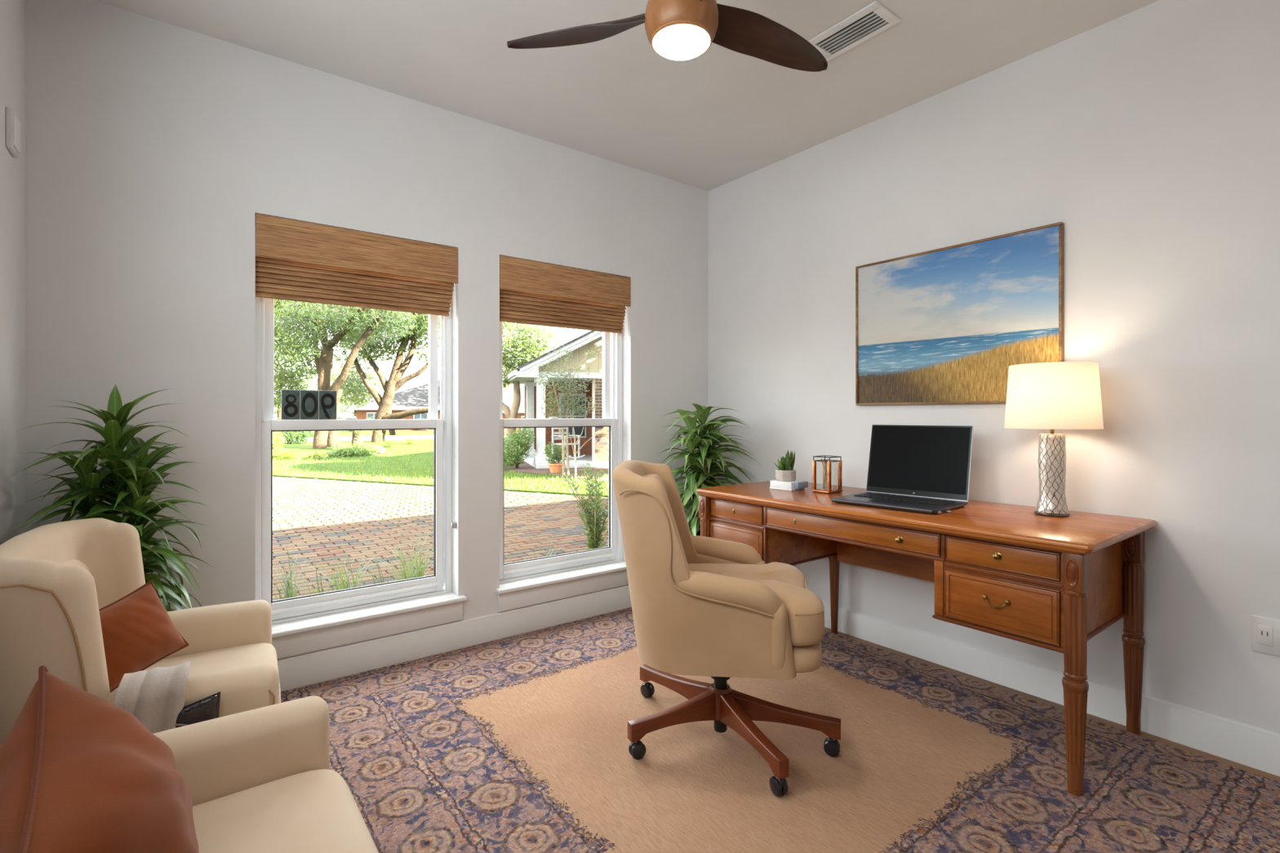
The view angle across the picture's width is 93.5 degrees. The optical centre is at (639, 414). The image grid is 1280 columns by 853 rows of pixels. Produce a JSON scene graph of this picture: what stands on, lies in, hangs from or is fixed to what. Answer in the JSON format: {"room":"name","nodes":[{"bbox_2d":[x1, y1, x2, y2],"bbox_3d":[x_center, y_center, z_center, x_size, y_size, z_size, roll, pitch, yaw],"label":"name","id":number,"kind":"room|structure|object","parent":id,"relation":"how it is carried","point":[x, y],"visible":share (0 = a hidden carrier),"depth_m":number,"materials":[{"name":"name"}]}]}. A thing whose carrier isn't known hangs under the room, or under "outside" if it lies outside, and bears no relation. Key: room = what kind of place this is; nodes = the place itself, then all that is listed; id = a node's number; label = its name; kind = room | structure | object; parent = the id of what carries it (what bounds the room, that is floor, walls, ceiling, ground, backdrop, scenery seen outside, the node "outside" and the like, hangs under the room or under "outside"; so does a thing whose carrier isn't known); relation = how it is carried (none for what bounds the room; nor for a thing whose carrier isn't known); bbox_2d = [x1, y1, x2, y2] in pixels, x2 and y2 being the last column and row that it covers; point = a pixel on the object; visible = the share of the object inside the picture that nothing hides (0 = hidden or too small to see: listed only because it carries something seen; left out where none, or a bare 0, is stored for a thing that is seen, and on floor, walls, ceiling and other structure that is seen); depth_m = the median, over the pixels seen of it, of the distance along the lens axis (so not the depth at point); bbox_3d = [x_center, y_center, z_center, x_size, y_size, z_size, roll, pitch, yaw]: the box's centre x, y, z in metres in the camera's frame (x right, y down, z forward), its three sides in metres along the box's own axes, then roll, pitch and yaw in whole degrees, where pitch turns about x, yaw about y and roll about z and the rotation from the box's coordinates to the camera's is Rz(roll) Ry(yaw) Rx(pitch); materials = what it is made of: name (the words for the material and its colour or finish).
{"room":"office","nodes":[
{"label":"office","id":0,"kind":"room"},
{"bbox_2d":[0,0,25,545],"bbox_3d":[-0.918,-0.165,0.403,0.150,2.590,3.955,0,0,-37],"label":"wall","id":1,"kind":"structure","parent":0,"point":[12,12],"depth_m":1.86,"materials":[{"name":"paint"}]},
{"bbox_2d":[5,106,20,158],"bbox_3d":[-1.903,-0.855,1.831,0.019,0.120,0.100,0,0,-37],"label":"wall sensor","id":2,"kind":"object","parent":1,"relation":"attached to","point":[12,123],"visible":1,"depth_m":1.80,"materials":[{"name":"plastic"}]},
{"bbox_2d":[25,0,708,659],"bbox_3d":[-0.860,-0.165,3.046,3.453,2.590,0.175,0,0,-37],"label":"wall","id":3,"kind":"structure","parent":0,"point":[154,148],"depth_m":2.37,"materials":[{"name":"paint"}]},
{"bbox_2d":[255,295,466,658],"bbox_3d":[-1.251,0.092,2.725,0.884,1.805,0.211,0,0,-37],"label":"window","id":4,"kind":"structure","parent":3,"relation":"in","point":[301,624],"depth_m":2.68,"materials":[{"name":"plastic"}]},
{"bbox_2d":[281,389,300,419],"bbox_3d":[-1.501,-0.042,2.591,0.071,0.128,0.008,0,0,-37],"label":"tile","id":5,"kind":"structure","parent":4,"relation":"attached to","point":[291,399],"depth_m":2.59,"materials":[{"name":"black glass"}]},
{"bbox_2d":[300,390,319,419],"bbox_3d":[-1.444,-0.042,2.635,0.071,0.128,0.008,0,0,-37],"label":"tile","id":6,"kind":"structure","parent":4,"relation":"attached to","point":[309,399],"depth_m":2.63,"materials":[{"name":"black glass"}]},
{"bbox_2d":[319,390,337,419],"bbox_3d":[-1.388,-0.042,2.678,0.071,0.128,0.008,0,0,-37],"label":"tile","id":7,"kind":"structure","parent":4,"relation":"attached to","point":[327,399],"depth_m":2.67,"materials":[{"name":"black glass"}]},
{"bbox_2d":[255,213,457,528],"bbox_3d":[-1.229,-0.126,2.690,0.828,1.362,0.064,0,0,-37],"label":"blind","id":8,"kind":"object","parent":4,"relation":"attached to","point":[296,260],"visible":0.99,"depth_m":2.65,"materials":[{"name":"brown wood"}]},
{"bbox_2d":[277,585,631,691],"bbox_3d":[-0.802,1.066,2.970,3.121,0.128,0.016,0,0,-37],"label":"baseboard","id":9,"kind":"structure","parent":3,"relation":"attached to","point":[313,668],"depth_m":2.85,"materials":[{"name":"paint"}]},
{"bbox_2d":[495,321,628,612],"bbox_3d":[-0.422,0.092,3.358,0.878,1.805,0.211,0,0,-37],"label":"window","id":10,"kind":"structure","parent":3,"relation":"in","point":[524,583],"depth_m":3.39,"materials":[{"name":"plastic"}]},
{"bbox_2d":[499,255,631,458],"bbox_3d":[-0.400,-0.126,3.323,0.822,1.362,0.064,0,0,-37],"label":"blind","id":11,"kind":"object","parent":10,"relation":"attached to","point":[531,292],"visible":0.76,"depth_m":3.28,"materials":[{"name":"brown wood"}]},
{"bbox_2d":[94,0,1159,191],"bbox_3d":[0.386,-1.520,1.415,3.453,0.120,4.280,0,0,-37],"label":"ceiling","id":12,"kind":"structure","parent":0,"point":[719,116],"depth_m":2.51,"materials":[{"name":"paint"}]},
{"bbox_2d":[506,0,827,71],"bbox_3d":[0.210,-1.280,1.839,0.914,0.359,0.896,0,0,-37],"label":"ceiling fan","id":13,"kind":"object","parent":12,"relation":"hanging from","point":[676,29],"visible":1,"depth_m":1.86,"materials":[{"name":"brown wood"}]},
{"bbox_2d":[808,0,901,62],"bbox_3d":[0.798,-1.455,2.303,0.170,0.010,0.330,0,0,-37],"label":"ceiling vent","id":14,"kind":"object","parent":12,"relation":"in","point":[874,18],"visible":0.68,"depth_m":2.28,"materials":[{"name":"metal"}]},
{"bbox_2d":[280,607,1279,782],"bbox_3d":[0.386,1.190,1.415,3.453,0.120,4.280,0,0,-37],"label":"floor","id":15,"kind":"structure","parent":0,"point":[1276,778],"depth_m":2.33,"materials":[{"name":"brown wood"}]},
{"bbox_2d":[9,384,215,612],"bbox_3d":[-1.680,0.513,1.954,0.511,1.234,0.545,0,0,-37],"label":"dracaena","id":16,"kind":"object","parent":15,"relation":"on","point":[128,484],"visible":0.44,"depth_m":1.95,"materials":[{"name":"plant"}]},
{"bbox_2d":[0,518,280,746],"bbox_3d":[-1.282,0.709,1.587,0.569,0.838,0.716,0,0,-33],"label":"wingback armchair","id":17,"kind":"object","parent":15,"relation":"on","point":[55,579],"visible":0.52,"depth_m":1.38,"materials":[{"name":"beige fabric"}]},
{"bbox_2d":[98,580,189,693],"bbox_3d":[-1.346,0.585,1.571,0.141,0.245,0.287,0,0,10],"label":"cushion","id":18,"kind":"object","parent":17,"relation":"on","point":[138,632],"visible":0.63,"depth_m":1.56,"materials":[{"name":"orange fabric"}]},
{"bbox_2d":[113,662,190,733],"bbox_3d":[-1.091,0.681,1.336,0.151,0.217,0.140,0,0,-33],"label":"throw blanket","id":19,"kind":"object","parent":17,"relation":"on","point":[156,696],"visible":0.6,"depth_m":1.30,"materials":[{"name":"white fabric"}]},
{"bbox_2d":[111,643,280,703],"bbox_3d":[-1.224,0.780,1.625,0.429,0.124,0.512,0,0,-33],"label":"seat cushion","id":20,"kind":"object","parent":17,"relation":"on","point":[203,658],"depth_m":1.78,"materials":[{"name":"beige fabric"}]},
{"bbox_2d":[174,691,220,728],"bbox_3d":[-0.982,0.708,1.332,0.090,0.168,0.023,0,0,-33],"label":"pouch","id":21,"kind":"object","parent":17,"relation":"on","point":[206,708],"visible":0.38,"depth_m":1.33,"materials":[{"name":"black leather"}]},
{"bbox_2d":[153,696,378,852],"bbox_3d":[-0.744,0.746,0.854,0.683,0.764,0.756,0,0,-37],"label":"wingback armchair","id":22,"kind":"object","parent":15,"relation":"on","point":[261,780],"visible":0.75,"depth_m":1.14,"materials":[{"name":"beige fabric"}]},
{"bbox_2d":[0,665,199,852],"bbox_3d":[-0.744,0.585,0.816,0.239,0.406,0.486,0,0,-42],"label":"cushion","id":23,"kind":"object","parent":22,"relation":"on","point":[80,772],"visible":1,"depth_m":0.77,"materials":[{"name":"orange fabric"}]},
{"bbox_2d":[192,769,378,852],"bbox_3d":[-0.699,0.780,0.888,0.569,0.124,0.552,0,0,-37],"label":"seat cushion","id":24,"kind":"object","parent":22,"relation":"on","point":[260,811],"depth_m":1.08,"materials":[{"name":"beige fabric"}]},
{"bbox_2d":[280,607,1279,852],"bbox_3d":[0.242,1.123,2.092,2.395,0.011,2.590,0,0,-37],"label":"rug","id":25,"kind":"object","parent":15,"relation":"on","point":[520,743],"visible":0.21,"depth_m":1.89,"materials":[{"name":"carpet"}]},
{"bbox_2d":[657,403,762,536],"bbox_3d":[0.350,0.528,3.502,0.627,1.180,0.555,0,0,-37],"label":"dracaena","id":26,"kind":"object","parent":25,"relation":"on","point":[703,470],"visible":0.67,"depth_m":3.44,"materials":[{"name":"plant"}]},
{"bbox_2d":[612,459,840,796],"bbox_3d":[0.294,0.641,2.088,0.758,0.952,0.673,0,0,6],"label":"swivel chair","id":27,"kind":"object","parent":25,"relation":"on","point":[702,606],"visible":1,"depth_m":1.84,"materials":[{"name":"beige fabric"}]},
{"bbox_2d":[631,740,641,747],"bbox_3d":[-0.011,1.078,1.962,0.036,0.032,0.024,0,0,-26],"label":"hood","id":28,"kind":"object","parent":27,"relation":"attached to","point":[634,744],"depth_m":1.95,"materials":[{"name":"black plastic"}]},
{"bbox_2d":[688,562,824,646],"bbox_3d":[0.339,0.636,2.097,0.521,0.159,0.574,0,0,6],"label":"seat cushion","id":29,"kind":"object","parent":27,"relation":"on","point":[710,624],"depth_m":1.81,"materials":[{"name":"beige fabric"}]},
{"bbox_2d":[774,775,784,788],"bbox_3d":[0.409,1.078,1.770,0.024,0.032,0.036,0,0,-21],"label":"hood","id":30,"kind":"object","parent":27,"relation":"attached to","point":[779,780],"depth_m":1.75,"materials":[{"name":"black plastic"}]},
{"bbox_2d":[827,737,838,743],"bbox_3d":[0.633,1.078,1.977,0.036,0.032,0.024,0,0,20],"label":"hood","id":31,"kind":"object","parent":27,"relation":"attached to","point":[830,740],"depth_m":1.97,"materials":[{"name":"black plastic"}]},
{"bbox_2d":[695,480,1157,795],"bbox_3d":[1.046,0.750,2.570,0.683,0.760,1.664,0,0,-37],"label":"writing desk","id":32,"kind":"object","parent":25,"relation":"on","point":[1015,572],"visible":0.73,"depth_m":2.08,"materials":[{"name":"brown wood"}]},
{"bbox_2d":[769,480,808,491],"bbox_3d":[0.738,0.349,2.987,0.110,0.040,0.149,0,0,-40],"label":"stack","id":33,"kind":"object","parent":32,"relation":"on","point":[796,485],"visible":0.96,"depth_m":2.95,"materials":[{"name":"white paper"}]},
{"bbox_2d":[774,450,795,481],"bbox_3d":[0.722,0.253,3.000,0.105,0.152,0.104,0,0,8],"label":"potted succulent","id":34,"kind":"object","parent":33,"relation":"on","point":[786,473],"visible":1,"depth_m":2.97,"materials":[{"name":"green plant"}]},
{"bbox_2d":[775,469,795,481],"bbox_3d":[0.726,0.302,3.003,0.098,0.054,0.098,0,0,-37],"label":"pot","id":35,"kind":"object","parent":34,"relation":"attached to","point":[782,475],"depth_m":2.96,"materials":[{"name":"ceramic"}]},
{"bbox_2d":[811,455,843,493],"bbox_3d":[0.895,0.284,2.880,0.112,0.170,0.108,0,0,-37],"label":"candle lantern","id":36,"kind":"object","parent":32,"relation":"on","point":[826,488],"visible":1,"depth_m":2.87,"materials":[{"name":"orange metal"}]},
{"bbox_2d":[830,424,973,514],"bbox_3d":[1.078,0.208,2.495,0.385,0.322,0.430,0,0,-42],"label":"laptop","id":37,"kind":"object","parent":32,"relation":"on","point":[917,468],"visible":1,"depth_m":2.56,"materials":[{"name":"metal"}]},
{"bbox_2d":[937,510,951,514],"bbox_3d":[1.133,0.363,2.251,0.077,0.011,0.019,0,0,-28],"label":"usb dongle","id":38,"kind":"object","parent":32,"relation":"on","point":[947,511],"visible":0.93,"depth_m":2.25,"materials":[{"name":"black plastic"}]},
{"bbox_2d":[1004,361,1103,516],"bbox_3d":[1.519,0.093,2.220,0.302,0.553,0.302,0,0,-37],"label":"table lamp","id":39,"kind":"object","parent":32,"relation":"on","point":[1055,395],"visible":1,"depth_m":2.13,"materials":[{"name":"fabric"}]},
{"bbox_2d":[811,487,843,493],"bbox_3d":[0.895,0.363,2.880,0.112,0.013,0.108,0,0,-37],"label":"tray","id":40,"kind":"object","parent":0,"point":[823,490],"depth_m":2.85,"materials":[{"name":"metal"}]},
{"bbox_2d":[708,0,1279,733],"bbox_3d":[1.706,-0.165,2.408,0.150,2.590,3.955,0,0,-37],"label":"wall","id":41,"kind":"structure","parent":0,"point":[1151,131],"depth_m":2.24,"materials":[{"name":"paint"}]},
{"bbox_2d":[855,222,1064,404],"bbox_3d":[1.372,-0.397,2.697,0.029,0.700,0.895,0,0,-37],"label":"framed painting","id":42,"kind":"object","parent":41,"relation":"attached to","point":[947,325],"visible":0.79,"depth_m":2.64,"materials":[{"name":"multicoloured paint"}]},
{"bbox_2d":[822,600,1279,776],"bbox_3d":[1.640,1.066,2.358,0.016,0.128,3.955,0,0,-37],"label":"baseboard","id":43,"kind":"structure","parent":41,"relation":"attached to","point":[1256,748],"depth_m":2.34,"materials":[{"name":"paint"}]},
{"bbox_2d":[1251,615,1279,657],"bbox_3d":[2.003,0.702,1.889,0.009,0.114,0.120,0,0,-37],"label":"wall outlet","id":44,"kind":"object","parent":41,"relation":"attached to","point":[1265,632],"visible":1,"depth_m":1.91,"materials":[{"name":"plastic"}]},
{"bbox_2d":[1257,624,1272,646],"bbox_3d":[1.983,0.702,1.912,0.004,0.060,0.036,0,0,-37],"label":"receptacle","id":45,"kind":"object","parent":44,"relation":"attached to","point":[1264,632],"depth_m":1.91,"materials":[{"name":"plastic"}]},
{"label":"outside","id":46,"kind":"structure","parent":0,"visible":0},
{"bbox_2d":[272,475,608,600],"bbox_3d":[-19.156,1.478,-1.614,47.600,0.304,14.700,0,0,-37],"label":"driveway","id":47,"kind":"structure","parent":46,"point":[315,516],"depth_m":7.08,"materials":[{"name":"brick"}]},
{"bbox_2d":[272,543,314,599],"bbox_3d":[-2.486,1.129,4.178,0.497,0.403,0.457,0,0,-37],"label":"clump","id":48,"kind":"object","parent":47,"relation":"on","point":[288,593],"visible":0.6,"depth_m":4.20,"materials":[{"name":"green plant"}]},
{"bbox_2d":[284,560,370,595],"bbox_3d":[-2.079,1.159,4.089,0.396,0.343,0.481,0,0,37],"label":"clump","id":49,"kind":"object","parent":47,"relation":"on","point":[317,580],"visible":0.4,"depth_m":4.03,"materials":[{"name":"green plant"}]},
{"bbox_2d":[299,542,391,591],"bbox_3d":[-2.009,1.115,4.129,0.586,0.430,0.554,0,0,-37],"label":"clump","id":50,"kind":"object","parent":47,"relation":"on","point":[344,584],"visible":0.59,"depth_m":4.09,"materials":[{"name":"green plant"}]},
{"bbox_2d":[356,529,433,580],"bbox_3d":[-1.660,1.087,4.352,0.612,0.486,0.526,0,0,19],"label":"clump","id":51,"kind":"object","parent":47,"relation":"on","point":[411,571],"visible":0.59,"depth_m":4.38,"materials":[{"name":"green plant"}]},
{"bbox_2d":[361,554,429,584],"bbox_3d":[-1.715,1.153,4.219,0.514,0.354,0.457,0,0,-17],"label":"clump","id":52,"kind":"object","parent":47,"relation":"on","point":[402,573],"visible":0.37,"depth_m":4.22,"materials":[{"name":"green plant"}]},
{"bbox_2d":[525,542,559,558],"bbox_3d":[-0.784,1.173,4.723,0.349,0.314,0.318,0,0,-37],"label":"clump","id":53,"kind":"object","parent":47,"relation":"on","point":[551,542],"visible":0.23,"depth_m":4.78,"materials":[{"name":"green plant"}]},
{"bbox_2d":[561,460,608,550],"bbox_3d":[-0.358,0.850,4.992,0.589,0.960,0.388,0,0,-3],"label":"shrub","id":54,"kind":"object","parent":47,"relation":"on","point":[594,535],"visible":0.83,"depth_m":5.00,"materials":[{"name":"green plant"}]},
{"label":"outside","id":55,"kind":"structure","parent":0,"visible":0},
{"bbox_2d":[272,431,608,497],"bbox_3d":[-28.237,1.525,36.945,120.000,0.410,87.000,0,0,-37],"label":"lawn","id":56,"kind":"structure","parent":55,"point":[425,448],"depth_m":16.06,"materials":[{"name":"green plant"}]},
{"bbox_2d":[272,431,288,458],"bbox_3d":[-11.162,0.919,18.363,0.824,1.061,1.239,0,0,-37],"label":"shrub","id":57,"kind":"object","parent":56,"relation":"on","point":[277,437],"visible":0.49,"depth_m":18.35,"materials":[{"name":"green plant"}]},
{"bbox_2d":[273,448,304,460],"bbox_3d":[-10.430,1.228,17.844,1.089,0.442,1.109,0,0,23],"label":"shrub","id":58,"kind":"object","parent":56,"relation":"on","point":[289,454],"visible":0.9,"depth_m":17.74,"materials":[{"name":"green plant"}]},
{"bbox_2d":[276,431,313,444],"bbox_3d":[-15.521,0.918,26.992,1.678,0.995,1.091,0,0,-37],"label":"shrub","id":59,"kind":"object","parent":56,"relation":"on","point":[301,439],"visible":0.6,"depth_m":26.90,"materials":[{"name":"green plant"}]},
{"bbox_2d":[274,332,317,419],"bbox_3d":[-37.063,-4.000,61.992,6.963,10.669,6.370,0,0,-37],"label":"tree","id":60,"kind":"object","parent":56,"relation":"on","point":[278,411],"visible":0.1,"depth_m":61.85,"materials":[{"name":"green plant"}]},
{"bbox_2d":[304,451,328,459],"bbox_3d":[-9.636,1.271,18.002,0.675,0.374,0.624,0,0,-37],"label":"shrub","id":61,"kind":"object","parent":56,"relation":"on","point":[317,455],"visible":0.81,"depth_m":17.87,"materials":[{"name":"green plant"}]},
{"bbox_2d":[286,355,355,413],"bbox_3d":[-38.067,-2.982,72.023,8.299,9.434,6.345,0,0,-37],"label":"tree","id":62,"kind":"object","parent":56,"relation":"on","point":[334,360],"visible":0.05,"depth_m":72.03,"materials":[{"name":"green plant"}]},
{"bbox_2d":[326,389,342,447],"bbox_3d":[-12.456,0.147,24.511,0.636,2.471,0.600,0,0,-37],"label":"oak tree","id":63,"kind":"object","parent":56,"relation":"on","point":[333,441],"visible":0.34,"depth_m":24.34,"materials":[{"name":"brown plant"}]},
{"bbox_2d":[274,298,417,448],"bbox_3d":[-12.283,-2.311,23.745,5.639,7.303,7.113,0,0,-41],"label":"oak tree","id":64,"kind":"object","parent":56,"relation":"on","point":[312,317],"visible":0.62,"depth_m":22.95,"materials":[{"name":"green plant"}]},
{"bbox_2d":[337,413,355,431],"bbox_3d":[-27.577,1.414,52.185,8.672,3.001,8.430,0,0,0],"label":"house","id":65,"kind":"structure","parent":56,"relation":"on","point":[340,416],"depth_m":51.54,"materials":[{"name":"brick"}]},
{"bbox_2d":[322,440,382,457],"bbox_3d":[-9.151,1.141,19.113,1.812,0.629,1.080,0,0,-37],"label":"shrub","id":66,"kind":"object","parent":56,"relation":"on","point":[342,451],"visible":0.91,"depth_m":18.93,"materials":[{"name":"green plant"}]},
{"bbox_2d":[330,360,386,416],"bbox_3d":[-29.119,-2.312,62.090,6.286,7.297,5.126,0,0,-37],"label":"tree","id":67,"kind":"object","parent":56,"relation":"on","point":[372,374],"visible":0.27,"depth_m":61.77,"materials":[{"name":"green plant"}]},
{"bbox_2d":[332,416,388,450],"bbox_3d":[-10.540,0.692,22.561,2.352,1.275,2.140,0,0,-1],"label":"tree","id":68,"kind":"object","parent":56,"relation":"on","point":[357,435],"visible":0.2,"depth_m":22.35,"materials":[{"name":"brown plant"}]},
{"bbox_2d":[369,445,386,453],"bbox_3d":[-9.048,1.234,20.508,0.765,0.417,0.655,0,0,-37],"label":"shrub","id":69,"kind":"object","parent":56,"relation":"on","point":[382,447],"visible":0.17,"depth_m":20.55,"materials":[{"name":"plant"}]},
{"bbox_2d":[333,309,439,442],"bbox_3d":[-12.177,-2.318,29.645,5.196,7.347,7.457,0,0,-37],"label":"oak tree","id":70,"kind":"object","parent":56,"relation":"on","point":[395,381],"visible":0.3,"depth_m":28.88,"materials":[{"name":"green plant"}]},
{"bbox_2d":[379,438,401,447],"bbox_3d":[-10.248,1.188,24.473,1.137,0.413,0.993,0,0,-37],"label":"shrub","id":71,"kind":"object","parent":56,"relation":"on","point":[387,444],"visible":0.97,"depth_m":24.50,"materials":[{"name":"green plant"}]},
{"bbox_2d":[347,379,439,431],"bbox_3d":[-16.504,-0.608,49.185,10.569,4.476,8.430,0,0,0],"label":"house","id":72,"kind":"structure","parent":56,"relation":"on","point":[417,397],"depth_m":45.41,"materials":[{"name":"brick"}]},
{"bbox_2d":[395,435,420,444],"bbox_3d":[-10.379,1.127,26.971,1.193,0.416,1.394,0,0,-37],"label":"shrub","id":73,"kind":"object","parent":56,"relation":"on","point":[410,442],"visible":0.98,"depth_m":26.94,"materials":[{"name":"yellow plant"}]},
{"bbox_2d":[502,383,524,435],"bbox_3d":[-7.837,-0.356,40.185,4.878,3.972,8.430,0,0,0],"label":"house","id":74,"kind":"structure","parent":56,"relation":"on","point":[508,393],"depth_m":37.14,"materials":[{"name":"brick"}]},
{"bbox_2d":[516,324,572,371],"bbox_3d":[-9.560,-4.409,60.031,6.100,11.483,6.109,0,0,-37],"label":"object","id":75,"kind":"object","parent":56,"relation":"on","point":[550,331],"visible":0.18,"depth_m":59.93,"materials":[{"name":"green plant"}]},
{"bbox_2d":[502,330,608,468],"bbox_3d":[1.005,-1.111,17.131,9.340,4.882,3.360,0,0,-17],"label":"house","id":76,"kind":"structure","parent":56,"relation":"on","point":[595,450],"depth_m":15.19,"materials":[{"name":"beige"}]},
{"bbox_2d":[550,426,585,458],"bbox_3d":[-1.944,0.658,15.883,0.912,1.036,0.560,0,0,43],"label":"rocking chair","id":77,"kind":"object","parent":76,"relation":"on","point":[559,437],"visible":0.42,"depth_m":15.90,"materials":[{"name":"white wood"}]},
{"bbox_2d":[503,460,608,483],"bbox_3d":[-0.358,1.340,15.819,6.513,0.080,6.427,0,0,-37],"label":"planting bed","id":78,"kind":"object","parent":56,"relation":"on","point":[525,468],"visible":0.15,"depth_m":13.97,"materials":[{"name":"brown soil"}]},
{"bbox_2d":[503,427,535,469],"bbox_3d":[-3.058,0.799,14.518,1.007,1.073,0.953,0,0,-37],"label":"shrub","id":79,"kind":"object","parent":78,"relation":"on","point":[514,459],"visible":0.86,"depth_m":14.41,"materials":[{"name":"green plant"}]},
{"bbox_2d":[502,321,555,456],"bbox_3d":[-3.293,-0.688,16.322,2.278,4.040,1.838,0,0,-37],"label":"tree","id":80,"kind":"object","parent":78,"relation":"on","point":[523,342],"visible":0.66,"depth_m":16.10,"materials":[{"name":"green plant"}]},
{"bbox_2d":[543,441,566,473],"bbox_3d":[-1.868,0.940,13.412,0.610,0.710,0.383,0,0,-37],"label":"terracotta planter","id":81,"kind":"object","parent":78,"relation":"on","point":[554,467],"visible":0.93,"depth_m":13.32,"materials":[{"name":"green plant"}]},
{"bbox_2d":[537,345,596,480],"bbox_3d":[-1.538,-0.065,12.567,1.136,2.807,1.042,0,0,34],"label":"crape myrtle","id":82,"kind":"object","parent":56,"relation":"on","point":[567,388],"visible":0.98,"depth_m":12.58,"materials":[{"name":"green plant"}]},
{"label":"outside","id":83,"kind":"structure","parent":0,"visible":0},
{"bbox_2d":[273,435,505,442],"bbox_3d":[-21.860,1.370,28.603,120.000,0.120,6.000,0,0,-37],"label":"street","id":84,"kind":"structure","parent":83,"point":[415,437],"depth_m":33.73,"materials":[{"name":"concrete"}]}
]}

